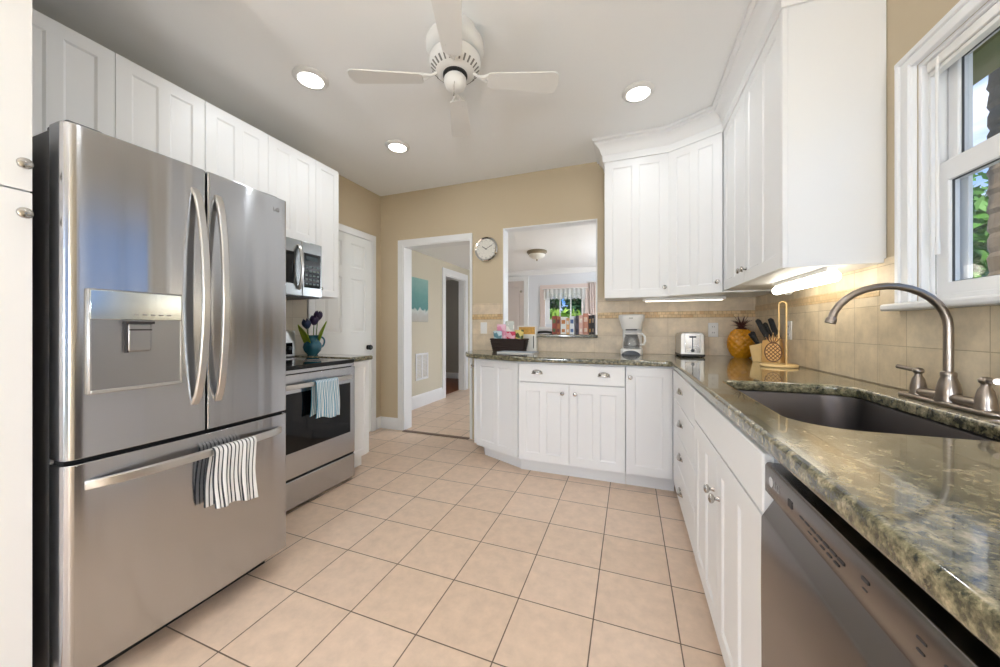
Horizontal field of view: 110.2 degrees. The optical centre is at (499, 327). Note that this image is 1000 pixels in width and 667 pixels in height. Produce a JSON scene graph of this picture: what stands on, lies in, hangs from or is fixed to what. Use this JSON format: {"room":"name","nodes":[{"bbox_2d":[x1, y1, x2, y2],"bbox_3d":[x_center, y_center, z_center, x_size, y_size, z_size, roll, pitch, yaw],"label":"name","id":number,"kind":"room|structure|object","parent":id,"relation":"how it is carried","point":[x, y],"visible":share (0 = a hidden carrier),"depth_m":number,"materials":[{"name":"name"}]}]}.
{"room":"kitchen","nodes":[
{"label":"kitchen","id":0,"kind":"room"},
{"bbox_2d":[339,175,380,431],"bbox_3d":[-2.386,-0.185,1.501,0.120,2.670,5.450,0,0,20],"label":"wall","id":1,"kind":"structure","parent":0,"point":[359,207],"depth_m":3.86,"materials":[{"name":"beige paint"}]},
{"bbox_2d":[32,8,204,169],"bbox_3d":[-2.030,-1.006,1.751,0.365,0.652,0.757,0,0,20],"label":"upper cabinet","id":2,"kind":"object","parent":1,"relation":"attached to","point":[76,78],"visible":0.53,"depth_m":1.66,"materials":[{"name":"white paint"}]},
{"bbox_2d":[205,101,315,243],"bbox_3d":[-1.763,-0.991,2.467,0.365,0.682,0.767,0,0,20],"label":"upper cabinet","id":3,"kind":"object","parent":1,"relation":"attached to","point":[237,151],"visible":0.55,"depth_m":2.38,"materials":[{"name":"white paint"}]},
{"bbox_2d":[286,237,321,299],"bbox_3d":[-1.706,-0.436,2.455,0.480,0.417,0.742,0,0,20],"label":"microwave","id":4,"kind":"object","parent":3,"relation":"attached to","point":[303,259],"visible":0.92,"depth_m":2.58,"materials":[{"name":"silver metal"}]},
{"bbox_2d":[286,299,306,354],"bbox_3d":[-1.958,-0.018,2.467,0.009,0.505,1.360,0,0,20],"label":"backsplash","id":5,"kind":"structure","parent":1,"relation":"attached to","point":[296,310],"depth_m":3.01,"materials":[{"name":"tile"}]},
{"bbox_2d":[316,160,338,298],"bbox_3d":[-1.573,-0.793,2.930,0.398,1.077,0.230,0,0,20],"label":"upper cabinet","id":6,"kind":"object","parent":1,"relation":"attached to","point":[327,178],"visible":0.36,"depth_m":2.89,"materials":[{"name":"white paint"}]},
{"bbox_2d":[307,223,375,431],"bbox_3d":[-1.536,0.060,3.510,0.074,2.180,0.880,0,0,20],"label":"door","id":7,"kind":"structure","parent":1,"relation":"in","point":[350,328],"depth_m":3.62,"materials":[{"name":"white paint"}]},
{"bbox_2d":[376,416,380,429],"bbox_3d":[-1.388,1.085,3.992,0.016,0.130,0.085,0,0,20],"label":"baseboard","id":8,"kind":"structure","parent":1,"relation":"attached to","point":[378,419],"depth_m":3.98,"materials":[{"name":"white paint"}]},
{"bbox_2d":[32,0,749,195],"bbox_3d":[-0.589,-1.570,0.897,3.970,0.100,5.570,0,0,20],"label":"ceiling","id":9,"kind":"structure","parent":0,"point":[239,57],"depth_m":2.02,"materials":[{"name":"paint"}]},
{"bbox_2d":[292,65,328,89],"bbox_3d":[-1.149,-1.510,2.118,0.200,0.020,0.200,0,0,20],"label":"recessed light","id":10,"kind":"object","parent":9,"relation":"in","point":[311,78],"visible":1,"depth_m":2.10,"materials":[{"name":"white plastic"}]},
{"bbox_2d":[298,72,323,87],"bbox_3d":[-1.149,-1.504,2.118,0.139,0.002,0.139,0,0,20],"label":"diffuser","id":11,"kind":"object","parent":10,"relation":"attached to","point":[306,79],"depth_m":2.12,"materials":[{"name":"white"}]},
{"bbox_2d":[385,139,409,152],"bbox_3d":[-0.854,-1.510,2.910,0.200,0.020,0.200,0,0,20],"label":"recessed light","id":12,"kind":"object","parent":9,"relation":"in","point":[397,146],"visible":1,"depth_m":2.89,"materials":[{"name":"white plastic"}]},
{"bbox_2d":[389,144,405,151],"bbox_3d":[-0.854,-1.504,2.910,0.139,0.002,0.139,0,0,20],"label":"diffuser","id":13,"kind":"object","parent":12,"relation":"attached to","point":[392,147],"depth_m":2.91,"materials":[{"name":"white"}]},
{"bbox_2d":[347,0,558,136],"bbox_3d":[-0.228,-1.333,1.781,0.809,0.375,0.809,0,0,42],"label":"ceiling fan","id":14,"kind":"object","parent":9,"relation":"hanging from","point":[454,46],"visible":1,"depth_m":1.74,"materials":[{"name":"white plastic"}]},
{"bbox_2d":[622,81,654,102],"bbox_3d":[0.887,-1.510,2.241,0.200,0.020,0.200,0,0,20],"label":"recessed light","id":15,"kind":"object","parent":9,"relation":"in","point":[638,91],"visible":1,"depth_m":2.22,"materials":[{"name":"white plastic"}]},
{"bbox_2d":[627,87,649,100],"bbox_3d":[0.887,-1.504,2.241,0.139,0.002,0.139,0,0,20],"label":"diffuser","id":16,"kind":"object","parent":15,"relation":"attached to","point":[633,93],"depth_m":2.24,"materials":[{"name":"white"}]},
{"bbox_2d":[104,378,724,666],"bbox_3d":[-0.549,1.180,2.898,6.550,0.060,9.350,0,0,20],"label":"floor","id":17,"kind":"structure","parent":0,"point":[437,551],"depth_m":1.60,"materials":[{"name":"tile"}]},
{"bbox_2d":[0,0,33,666],"bbox_3d":[-1.968,-0.160,0.831,1.082,2.620,0.770,0,0,20],"label":"pantry cabinet","id":18,"kind":"object","parent":17,"relation":"on","point":[16,164],"visible":1,"depth_m":0.98,"materials":[{"name":"white paint"}]},
{"bbox_2d":[30,120,285,666],"bbox_3d":[-1.491,0.258,1.484,0.860,1.785,0.717,0,0,20],"label":"refrigerator","id":19,"kind":"object","parent":17,"relation":"on","point":[159,280],"visible":0.99,"depth_m":1.18,"materials":[{"name":"grey metal"}]},
{"bbox_2d":[204,436,257,508],"bbox_3d":[-1.075,0.588,1.404,0.052,0.257,0.176,0,0,20],"label":"dish towel","id":20,"kind":"object","parent":19,"relation":"hanging from","point":[230,474],"visible":0.98,"depth_m":1.39,"materials":[{"name":"white fabric"}]},
{"bbox_2d":[282,330,354,511],"bbox_3d":[-1.548,0.575,2.428,0.765,1.110,0.758,0,0,20],"label":"range","id":21,"kind":"object","parent":17,"relation":"on","point":[319,451],"visible":0.38,"depth_m":2.35,"materials":[{"name":"silver metal"}]},
{"bbox_2d":[286,357,353,370],"bbox_3d":[-1.561,0.249,2.433,0.678,0.026,0.758,0,0,20],"label":"cooktop","id":22,"kind":"object","parent":21,"relation":"in","point":[292,363],"depth_m":2.46,"materials":[{"name":"black glass"}]},
{"bbox_2d":[310,377,339,418],"bbox_3d":[-1.172,0.475,2.351,0.054,0.265,0.211,0,0,20],"label":"dish towel","id":23,"kind":"object","parent":21,"relation":"hanging from","point":[325,396],"visible":0.98,"depth_m":2.33,"materials":[{"name":"blue fabric"}]},
{"bbox_2d":[353,360,368,467],"bbox_3d":[-1.437,0.708,2.921,0.650,0.885,0.226,0,0,20],"label":"base cabinet","id":24,"kind":"object","parent":17,"relation":"on","point":[361,367],"visible":0.27,"depth_m":2.85,"materials":[{"name":"white paint"}]},
{"bbox_2d":[294,353,372,361],"bbox_3d":[-1.422,0.246,2.925,0.675,0.036,0.252,0,0,20],"label":"countertop","id":25,"kind":"structure","parent":24,"relation":"on","point":[344,356],"depth_m":2.85,"materials":[{"name":"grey stone"}]},
{"bbox_2d":[303,335,324,354],"bbox_3d":[-1.599,0.145,2.981,0.153,0.166,0.148,0,0,-5],"label":"pitcher","id":26,"kind":"object","parent":25,"relation":"on","point":[313,348],"visible":0.9,"depth_m":2.94,"materials":[{"name":"teal ceramic"}]},
{"bbox_2d":[298,318,310,342],"bbox_3d":[-1.624,0.065,2.896,0.117,0.295,0.095,0,0,-42],"label":"tulip","id":27,"kind":"object","parent":26,"relation":"in","point":[306,324],"visible":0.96,"depth_m":2.89,"materials":[{"name":"green plant"}]},
{"bbox_2d":[310,315,323,337],"bbox_3d":[-1.565,0.050,2.963,0.076,0.325,0.111,0,0,20],"label":"tulip","id":28,"kind":"object","parent":26,"relation":"in","point":[314,320],"visible":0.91,"depth_m":2.93,"materials":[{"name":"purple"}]},
{"bbox_2d":[314,311,326,340],"bbox_3d":[-1.561,0.030,3.026,0.073,0.364,0.110,0,0,20],"label":"tulip","id":29,"kind":"object","parent":26,"relation":"in","point":[319,314],"visible":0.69,"depth_m":3.00,"materials":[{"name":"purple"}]},
{"bbox_2d":[471,358,520,467],"bbox_3d":[-0.042,0.708,3.188,0.683,0.884,0.624,0,0,20],"label":"base cabinet","id":30,"kind":"object","parent":17,"relation":"on","point":[496,382],"visible":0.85,"depth_m":2.95,"materials":[{"name":"white paint"}]},
{"bbox_2d":[466,350,999,657],"bbox_3d":[0.363,0.245,1.780,2.420,0.040,2.990,0,0,20],"label":"countertop","id":31,"kind":"structure","parent":30,"relation":"on","point":[930,505],"depth_m":0.57,"materials":[{"name":"green stone"}]},
{"bbox_2d":[490,338,528,350],"bbox_3d":[0.090,0.162,3.354,0.364,0.125,0.140,0,0,20],"label":"wicker basket","id":32,"kind":"object","parent":31,"relation":"on","point":[498,344],"visible":0.98,"depth_m":3.30,"materials":[{"name":"black wicker"}]},
{"bbox_2d":[493,331,501,337],"bbox_3d":[-0.021,0.119,3.358,0.090,0.188,0.045,0,0,20],"label":"snack packet","id":33,"kind":"object","parent":32,"relation":"in","point":[497,334],"visible":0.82,"depth_m":3.34,"materials":[{"name":"plastic"}]},
{"bbox_2d":[497,324,505,338],"bbox_3d":[0.021,0.086,3.412,0.110,0.253,0.044,0,0,20],"label":"snack packet","id":34,"kind":"object","parent":32,"relation":"in","point":[502,327],"visible":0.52,"depth_m":3.39,"materials":[{"name":"plastic"}]},
{"bbox_2d":[505,321,513,338],"bbox_3d":[0.096,0.071,3.384,0.090,0.283,0.044,0,0,20],"label":"snack packet","id":35,"kind":"object","parent":32,"relation":"in","point":[509,324],"visible":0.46,"depth_m":3.37,"materials":[{"name":"plastic"}]},
{"bbox_2d":[506,331,515,338],"bbox_3d":[0.105,0.121,3.309,0.095,0.183,0.047,0,0,20],"label":"snack packet","id":36,"kind":"object","parent":32,"relation":"in","point":[509,335],"visible":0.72,"depth_m":3.29,"materials":[{"name":"plastic"}]},
{"bbox_2d":[515,330,523,338],"bbox_3d":[0.181,0.114,3.299,0.090,0.198,0.044,0,0,20],"label":"snack packet","id":37,"kind":"object","parent":32,"relation":"in","point":[519,333],"visible":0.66,"depth_m":3.28,"materials":[{"name":"plastic"}]},
{"bbox_2d":[497,351,538,353],"bbox_3d":[0.162,0.219,3.146,0.342,0.012,0.172,0,0,23],"label":"magazine","id":38,"kind":"object","parent":31,"relation":"on","point":[513,352],"visible":0.95,"depth_m":3.09,"materials":[{"name":"white paper"}]},
{"bbox_2d":[517,326,537,350],"bbox_3d":[0.266,0.102,3.384,0.190,0.245,0.045,0,0,20],"label":"snack box","id":39,"kind":"object","parent":31,"relation":"on","point":[530,332],"visible":0.75,"depth_m":3.35,"materials":[{"name":"white cardboard"}]},
{"bbox_2d":[619,314,645,355],"bbox_3d":[1.130,0.056,2.972,0.219,0.338,0.214,0,0,24],"label":"coffee maker","id":40,"kind":"object","parent":31,"relation":"on","point":[631,324],"visible":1,"depth_m":2.91,"materials":[{"name":"white plastic"}]},
{"bbox_2d":[675,332,704,356],"bbox_3d":[1.511,0.129,2.779,0.172,0.192,0.257,0,0,18],"label":"toaster","id":41,"kind":"object","parent":31,"relation":"on","point":[692,344],"visible":0.98,"depth_m":2.68,"materials":[{"name":"silver metal"}]},
{"bbox_2d":[726,316,754,357],"bbox_3d":[1.836,0.067,2.657,0.189,0.316,0.188,0,0,-12],"label":"jar","id":42,"kind":"object","parent":31,"relation":"on","point":[738,341],"visible":0.8,"depth_m":2.61,"materials":[{"name":"orange ceramic"}]},
{"bbox_2d":[749,339,784,362],"bbox_3d":[1.770,0.147,2.302,0.104,0.155,0.179,0,0,-32],"label":"knife block","id":43,"kind":"object","parent":31,"relation":"on","point":[757,350],"visible":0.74,"depth_m":2.29,"materials":[{"name":"brown wood"}]},
{"bbox_2d":[752,331,759,343],"bbox_3d":[1.712,0.079,2.327,0.015,0.113,0.055,0,0,-32],"label":"knife","id":44,"kind":"object","parent":43,"relation":"in","point":[753,332],"visible":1,"depth_m":2.33,"materials":[{"name":"black plastic"}]},
{"bbox_2d":[755,319,768,339],"bbox_3d":[1.740,0.024,2.299,0.015,0.169,0.100,0,0,-32],"label":"knife","id":45,"kind":"object","parent":43,"relation":"in","point":[759,323],"visible":0.7,"depth_m":2.30,"materials":[{"name":"black plastic"}]},
{"bbox_2d":[763,322,774,337],"bbox_3d":[1.774,0.034,2.294,0.015,0.142,0.075,0,0,-32],"label":"knife","id":46,"kind":"object","parent":43,"relation":"in","point":[765,324],"visible":0.64,"depth_m":2.30,"materials":[{"name":"black plastic"}]},
{"bbox_2d":[768,318,782,342],"bbox_3d":[1.806,0.018,2.292,0.015,0.170,0.080,0,0,-32],"label":"knife","id":47,"kind":"object","parent":43,"relation":"in","point":[773,327],"visible":0.68,"depth_m":2.29,"materials":[{"name":"black plastic"}]},
{"bbox_2d":[760,301,798,367],"bbox_3d":[1.627,0.034,2.036,0.180,0.382,0.180,0,0,20],"label":"paper towel holder","id":48,"kind":"object","parent":31,"relation":"on","point":[772,351],"visible":1,"depth_m":2.01,"materials":[{"name":"brown wood"}]},
{"bbox_2d":[738,390,999,441],"bbox_3d":[1.029,0.381,1.083,0.466,0.229,0.788,0,0,20],"label":"sink","id":49,"kind":"object","parent":31,"relation":"in","point":[842,412],"visible":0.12,"depth_m":1.32,"materials":[{"name":"silver metal"}]},
{"bbox_2d":[824,283,999,417],"bbox_3d":[1.188,0.043,1.063,0.316,0.364,0.352,0,0,20],"label":"bridge faucet","id":50,"kind":"object","parent":31,"relation":"on","point":[948,392],"visible":1,"depth_m":1.01,"materials":[{"name":"silver metal"}]},
{"bbox_2d":[538,331,551,333],"bbox_3d":[0.555,0.590,4.073,0.421,1.121,0.440,0,0,16],"label":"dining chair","id":51,"kind":"object","parent":17,"relation":"on","point":[550,332],"visible":0.11,"depth_m":3.86,"materials":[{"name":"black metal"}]},
{"bbox_2d":[519,362,625,483],"bbox_3d":[0.626,0.708,2.919,0.803,0.884,0.672,0,0,20],"label":"base cabinet","id":52,"kind":"object","parent":17,"relation":"on","point":[572,417],"visible":0.98,"depth_m":2.63,"materials":[{"name":"white paint"}]},
{"bbox_2d":[626,365,673,490],"bbox_3d":[1.154,0.708,2.722,0.320,0.884,0.672,0,0,20],"label":"base cabinet","id":53,"kind":"object","parent":17,"relation":"on","point":[649,389],"visible":0.9,"depth_m":2.45,"materials":[{"name":"white paint"}]},
{"bbox_2d":[673,369,696,555],"bbox_3d":[1.324,0.708,1.874,0.675,0.884,0.855,0,0,20],"label":"base cabinet","id":54,"kind":"object","parent":17,"relation":"on","point":[684,420],"visible":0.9,"depth_m":1.84,"materials":[{"name":"white paint"}]},
{"bbox_2d":[695,390,780,666],"bbox_3d":[1.020,0.708,1.067,0.683,0.884,0.866,0,0,20],"label":"base cabinet","id":55,"kind":"object","parent":17,"relation":"on","point":[731,496],"visible":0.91,"depth_m":1.03,"materials":[{"name":"white paint"}]},
{"bbox_2d":[761,462,999,666],"bbox_3d":[0.760,0.719,0.379,0.622,0.862,0.594,0,0,20],"label":"dishwasher","id":56,"kind":"object","parent":17,"relation":"on","point":[830,598],"visible":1,"depth_m":0.50,"materials":[{"name":"silver metal"}]},
{"bbox_2d":[412,250,469,396],"bbox_3d":[-1.743,0.025,6.314,1.931,2.251,3.780,0,0,20],"label":"wall","id":57,"kind":"structure","parent":0,"point":[426,336],"depth_m":5.51,"materials":[{"name":"beige paint"}]},
{"bbox_2d":[412,277,427,321],"bbox_3d":[-1.190,-0.403,4.988,0.030,0.625,0.560,0,0,20],"label":"wall picture","id":58,"kind":"object","parent":57,"relation":"attached to","point":[419,286],"visible":0.56,"depth_m":5.03,"materials":[{"name":"teal fabric"}]},
{"bbox_2d":[415,352,427,380],"bbox_3d":[-1.146,0.565,5.136,0.013,0.391,0.331,0,0,20],"label":"air vent","id":59,"kind":"object","parent":57,"relation":"in","point":[421,360],"visible":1,"depth_m":5.12,"materials":[{"name":"white metal"}]},
{"bbox_2d":[412,387,442,409],"bbox_3d":[-1.213,1.058,4.946,0.018,0.185,1.585,0,0,20],"label":"baseboard","id":60,"kind":"structure","parent":57,"relation":"attached to","point":[420,400],"depth_m":5.24,"materials":[{"name":"white paint"}]},
{"bbox_2d":[446,372,458,378],"bbox_3d":[-1.132,1.085,7.987,1.710,0.130,0.016,0,0,20],"label":"baseboard","id":61,"kind":"structure","parent":57,"relation":"attached to","point":[448,374],"depth_m":7.96,"materials":[{"name":"white paint"}]},
{"bbox_2d":[442,267,467,397],"bbox_3d":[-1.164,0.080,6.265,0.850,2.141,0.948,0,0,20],"label":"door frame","id":62,"kind":"structure","parent":57,"relation":"in","point":[446,273],"depth_m":6.46,"materials":[{"name":"white paint"}]},
{"bbox_2d":[414,224,595,271],"bbox_3d":[1.169,-1.150,4.921,4.740,0.100,3.200,0,0,20],"label":"ceiling","id":63,"kind":"structure","parent":0,"point":[573,246],"depth_m":4.95,"materials":[{"name":"paint"}]},
{"bbox_2d":[527,249,546,260],"bbox_3d":[0.528,-1.026,4.989,0.290,0.147,0.290,0,0,20],"label":"flush ceiling light","id":64,"kind":"object","parent":63,"relation":"attached to","point":[536,254],"visible":1,"depth_m":4.90,"materials":[{"name":"white glass"}]},
{"bbox_2d":[381,162,715,438],"bbox_3d":[0.590,-0.185,3.365,4.741,2.671,0.121,0,0,20],"label":"wall","id":65,"kind":"structure","parent":0,"point":[482,208],"depth_m":3.60,"materials":[{"name":"beige paint"}]},
{"bbox_2d":[381,416,397,429],"bbox_3d":[-1.267,1.085,3.983,0.248,0.130,0.016,0,0,20],"label":"baseboard","id":66,"kind":"structure","parent":65,"relation":"attached to","point":[386,422],"depth_m":3.97,"materials":[{"name":"white paint"}]},
{"bbox_2d":[398,233,471,438],"bbox_3d":[-0.695,0.082,3.845,0.919,2.137,0.159,0,0,20],"label":"doorway","id":67,"kind":"structure","parent":65,"relation":"in","point":[405,247],"depth_m":3.92,"materials":[{"name":"white paint"}]},
{"bbox_2d":[403,430,469,438],"bbox_3d":[-0.699,1.147,3.762,0.813,0.006,0.055,0,0,20],"label":"trim","id":68,"kind":"structure","parent":65,"relation":"attached to","point":[411,431],"depth_m":3.75,"materials":[{"name":"tile"}]},
{"bbox_2d":[481,322,486,333],"bbox_3d":[-0.167,0.000,3.568,0.072,0.116,0.009,0,0,20],"label":"light switch","id":69,"kind":"object","parent":65,"relation":"attached to","point":[483,324],"visible":1,"depth_m":3.56,"materials":[{"name":"white plastic"}]},
{"bbox_2d":[475,236,497,260],"bbox_3d":[-0.141,-0.805,3.556,0.252,0.252,0.030,0,0,20],"label":"wall clock","id":70,"kind":"object","parent":65,"relation":"attached to","point":[486,248],"visible":1,"depth_m":3.55,"materials":[{"name":"silver metal"}]},
{"bbox_2d":[503,219,596,334],"bbox_3d":[0.481,-0.456,3.406,0.918,1.088,0.130,0,0,20],"label":"trim","id":71,"kind":"structure","parent":65,"relation":"attached to","point":[506,231],"depth_m":3.50,"materials":[{"name":"white paint"}]},
{"bbox_2d":[537,334,597,337],"bbox_3d":[0.473,0.074,3.420,0.952,0.028,0.240,0,0,20],"label":"sill","id":72,"kind":"structure","parent":65,"relation":"attached to","point":[538,335],"depth_m":3.23,"materials":[{"name":"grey stone"}]},
{"bbox_2d":[552,316,556,333],"bbox_3d":[0.540,-0.028,3.398,0.041,0.176,0.129,0,0,20],"label":"cookbook","id":73,"kind":"object","parent":72,"relation":"on","point":[554,318],"visible":0.57,"depth_m":3.34,"materials":[{"name":"red paper"}]},
{"bbox_2d":[557,316,560,333],"bbox_3d":[0.578,-0.025,3.384,0.035,0.170,0.129,0,0,20],"label":"cookbook","id":74,"kind":"object","parent":72,"relation":"on","point":[558,317],"visible":0.59,"depth_m":3.33,"materials":[{"name":"red paper"}]},
{"bbox_2d":[561,317,567,333],"bbox_3d":[0.622,-0.023,3.368,0.051,0.166,0.129,0,0,20],"label":"cookbook","id":75,"kind":"object","parent":72,"relation":"on","point":[563,319],"visible":0.56,"depth_m":3.31,"materials":[{"name":"white paper"}]},
{"bbox_2d":[566,318,569,333],"bbox_3d":[0.662,-0.018,3.353,0.029,0.156,0.129,0,0,20],"label":"cookbook","id":76,"kind":"object","parent":72,"relation":"on","point":[567,319],"visible":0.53,"depth_m":3.30,"materials":[{"name":"white paper"}]},
{"bbox_2d":[570,316,575,333],"bbox_3d":[0.698,-0.025,3.340,0.043,0.170,0.129,0,0,20],"label":"cookbook","id":77,"kind":"object","parent":72,"relation":"on","point":[572,318],"visible":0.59,"depth_m":3.28,"materials":[{"name":"white paper"}]},
{"bbox_2d":[576,316,578,333],"bbox_3d":[0.743,-0.028,3.323,0.027,0.176,0.129,0,0,20],"label":"cookbook","id":78,"kind":"object","parent":72,"relation":"on","point":[577,317],"visible":0.52,"depth_m":3.26,"materials":[{"name":"black paper"}]},
{"bbox_2d":[579,315,582,333],"bbox_3d":[0.775,-0.030,3.311,0.035,0.180,0.129,0,0,20],"label":"cookbook","id":79,"kind":"object","parent":72,"relation":"on","point":[580,316],"visible":0.63,"depth_m":3.25,"materials":[{"name":"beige paper"}]},
{"bbox_2d":[583,313,589,333],"bbox_3d":[0.816,-0.038,3.296,0.046,0.196,0.129,0,0,20],"label":"cookbook","id":80,"kind":"object","parent":72,"relation":"on","point":[585,315],"visible":0.84,"depth_m":3.24,"materials":[{"name":"red paper"}]},
{"bbox_2d":[589,315,591,333],"bbox_3d":[0.853,-0.028,3.282,0.025,0.176,0.129,0,0,20],"label":"cookbook","id":81,"kind":"object","parent":72,"relation":"on","point":[590,316],"visible":0.79,"depth_m":3.22,"materials":[{"name":"black paper"}]},
{"bbox_2d":[592,315,594,333],"bbox_3d":[0.878,-0.030,3.273,0.023,0.180,0.129,0,0,20],"label":"cookbook","id":82,"kind":"object","parent":72,"relation":"on","point":[593,316],"visible":0.81,"depth_m":3.21,"materials":[{"name":"paper"}]},
{"bbox_2d":[472,297,755,355],"bbox_3d":[0.872,-0.025,3.191,2.471,0.501,0.013,0,0,20],"label":"backsplash","id":83,"kind":"structure","parent":65,"relation":"attached to","point":[663,321],"depth_m":3.02,"materials":[{"name":"tile"}]},
{"bbox_2d":[605,153,667,300],"bbox_3d":[1.125,-0.799,2.904,0.475,1.115,0.352,0,0,20],"label":"upper cabinet","id":84,"kind":"object","parent":65,"relation":"attached to","point":[636,189],"visible":0.98,"depth_m":2.77,"materials":[{"name":"white paint"}]},
{"bbox_2d":[708,323,717,336],"bbox_3d":[1.745,0.015,2.857,0.072,0.116,0.009,0,0,20],"label":"wall outlet","id":85,"kind":"object","parent":65,"relation":"attached to","point":[712,327],"visible":1,"depth_m":2.85,"materials":[{"name":"white plastic"}]},
{"bbox_2d":[509,272,595,333],"bbox_3d":[1.706,0.025,6.365,4.740,2.251,0.121,0,0,20],"label":"wall","id":86,"kind":"structure","parent":0,"point":[534,282],"depth_m":6.64,"materials":[{"name":"white paint"}]},
{"bbox_2d":[508,276,528,331],"bbox_3d":[0.246,0.075,6.801,0.620,2.150,0.080,0,0,20],"label":"door","id":87,"kind":"structure","parent":86,"relation":"in","point":[518,288],"depth_m":6.78,"materials":[{"name":"beige paint"}]},
{"bbox_2d":[508,266,595,276],"bbox_3d":[1.682,-1.055,6.272,4.520,0.090,0.070,0,0,20],"label":"crown molding","id":88,"kind":"structure","parent":86,"relation":"attached to","point":[577,269],"depth_m":6.52,"materials":[{"name":"white paint"}]},
{"bbox_2d":[538,283,588,328],"bbox_3d":[1.207,-0.395,6.486,0.980,0.830,0.140,0,0,20],"label":"window","id":89,"kind":"structure","parent":86,"relation":"in","point":[585,302],"depth_m":6.56,"materials":[{"name":"pink paint"}]},
{"bbox_2d":[542,287,587,299],"bbox_3d":[1.191,-0.633,6.444,0.840,0.210,0.024,0,0,20],"label":"lace valance","id":90,"kind":"object","parent":89,"relation":"hanging from","point":[548,295],"visible":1,"depth_m":6.44,"materials":[{"name":"white fabric"}]},
{"bbox_2d":[587,281,595,333],"bbox_3d":[1.686,0.031,6.255,0.260,1.739,0.048,0,0,20],"label":"curtain","id":91,"kind":"object","parent":86,"relation":"hanging from","point":[591,284],"visible":0.26,"depth_m":6.25,"materials":[{"name":"pink fabric"}]},
{"bbox_2d":[799,0,994,390],"bbox_3d":[1.128,-0.185,0.194,0.101,2.671,5.450,0,0,20],"label":"wall","id":92,"kind":"structure","parent":0,"point":[908,22],"depth_m":1.30,"materials":[{"name":"beige paint"}]},
{"bbox_2d":[592,0,812,173],"bbox_3d":[1.228,-1.434,2.246,0.674,0.170,1.999,0,0,-14],"label":"crown molding","id":93,"kind":"structure","parent":92,"relation":"attached to","point":[761,16],"depth_m":2.35,"materials":[{"name":"white paint"}]},
{"bbox_2d":[667,132,771,297],"bbox_3d":[1.625,-0.801,2.626,0.660,1.111,0.524,0,0,20],"label":"upper cabinet","id":94,"kind":"object","parent":92,"relation":"attached to","point":[695,170],"visible":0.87,"depth_m":2.53,"materials":[{"name":"white paint"}]},
{"bbox_2d":[643,296,725,301],"bbox_3d":[1.458,-0.230,2.787,0.590,0.030,0.044,0,0,20],"label":"under-cabinet light","id":95,"kind":"object","parent":94,"relation":"attached to","point":[707,298],"visible":0.95,"depth_m":2.76,"materials":[{"name":"white plastic"}]},
{"bbox_2d":[787,321,791,339],"bbox_3d":[1.794,0.015,2.166,0.009,0.116,0.072,0,0,20],"label":"wall outlet","id":96,"kind":"object","parent":92,"relation":"attached to","point":[789,323],"visible":0.94,"depth_m":2.15,"materials":[{"name":"white plastic"}]},
{"bbox_2d":[724,0,885,290],"bbox_3d":[1.508,-0.806,1.888,0.366,1.102,0.990,0,0,20],"label":"upper cabinet","id":97,"kind":"object","parent":92,"relation":"attached to","point":[805,135],"visible":0.98,"depth_m":1.45,"materials":[{"name":"white paint"}]},
{"bbox_2d":[772,266,841,294],"bbox_3d":[1.473,-0.214,1.709,0.046,0.080,0.600,0,0,20],"label":"lamp","id":98,"kind":"object","parent":97,"relation":"attached to","point":[826,275],"visible":1,"depth_m":1.60,"materials":[{"name":"white plastic"}]},
{"bbox_2d":[755,256,999,408],"bbox_3d":[1.493,-0.022,1.334,0.012,0.496,3.042,0,0,20],"label":"backsplash","id":99,"kind":"structure","parent":92,"relation":"attached to","point":[866,342],"depth_m":1.39,"materials":[{"name":"tile"}]},
{"bbox_2d":[880,0,999,310],"bbox_3d":[1.315,-0.515,0.784,0.163,0.906,1.067,0,0,20],"label":"window","id":100,"kind":"structure","parent":92,"relation":"in","point":[959,160],"depth_m":1.18,"materials":[{"name":"white paint"}]},
{"bbox_2d":[927,0,999,293],"bbox_3d":[1.317,-0.505,0.784,0.042,0.789,0.858,0,0,20],"label":"window blind","id":101,"kind":"object","parent":100,"relation":"attached to","point":[989,21],"visible":1,"depth_m":1.12,"materials":[{"name":"white plastic"}]},
{"bbox_3d":[1.371,-1.265,0.130,0.400,0.030,7.200,0,0,20],"label":"roof eave","id":102,"kind":"object","parent":92,"relation":"attached to","visible":0},
{"bbox_2d":[973,30,999,84],"bbox_3d":[1.643,-1.295,0.029,0.180,0.150,7.200,0,0,20],"label":"board","id":103,"kind":"object","parent":102,"relation":"attached to","point":[986,58],"depth_m":1.58,"materials":[{"name":"paint"}]},
{"label":"outside","id":104,"kind":"structure","parent":0,"visible":0},
{"bbox_3d":[19.888,1.575,3.273,85.000,0.150,100.000,0,0,20],"label":"ground","id":105,"kind":"structure","parent":104,"visible":0},
{"bbox_2d":[550,294,562,317],"bbox_3d":[0.802,-0.563,12.292,2.816,4.361,3.169,0,0,20],"label":"tree","id":106,"kind":"object","parent":105,"relation":"on","point":[555,302],"visible":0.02,"depth_m":11.76,"materials":[{"name":"green plant"}]},
{"bbox_2d":[550,307,581,319],"bbox_3d":[1.264,0.515,9.105,4.845,2.108,1.952,0,0,23],"label":"shrub","id":107,"kind":"object","parent":105,"relation":"on","point":[555,312],"visible":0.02,"depth_m":8.82,"materials":[{"name":"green plant"}]},
{"bbox_2d":[561,293,581,314],"bbox_3d":[3.439,-0.583,11.545,2.838,4.401,3.421,0,0,20],"label":"tree","id":108,"kind":"object","parent":105,"relation":"on","point":[576,304],"visible":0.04,"depth_m":10.88,"materials":[{"name":"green plant"}]},
{"bbox_2d":[973,171,988,277],"bbox_3d":[10.452,-0.864,7.217,5.319,5.248,5.628,0,0,-6],"label":"tree","id":109,"kind":"object","parent":105,"relation":"on","point":[980,202],"visible":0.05,"depth_m":6.90,"materials":[{"name":"green plant"}]},
{"bbox_2d":[986,67,999,275],"bbox_3d":[3.765,-0.910,2.493,3.400,4.840,3.366,0,0,20],"label":"trunk","id":110,"kind":"object","parent":105,"relation":"on","point":[993,87],"visible":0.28,"depth_m":2.56,"materials":[{"name":"plant"}]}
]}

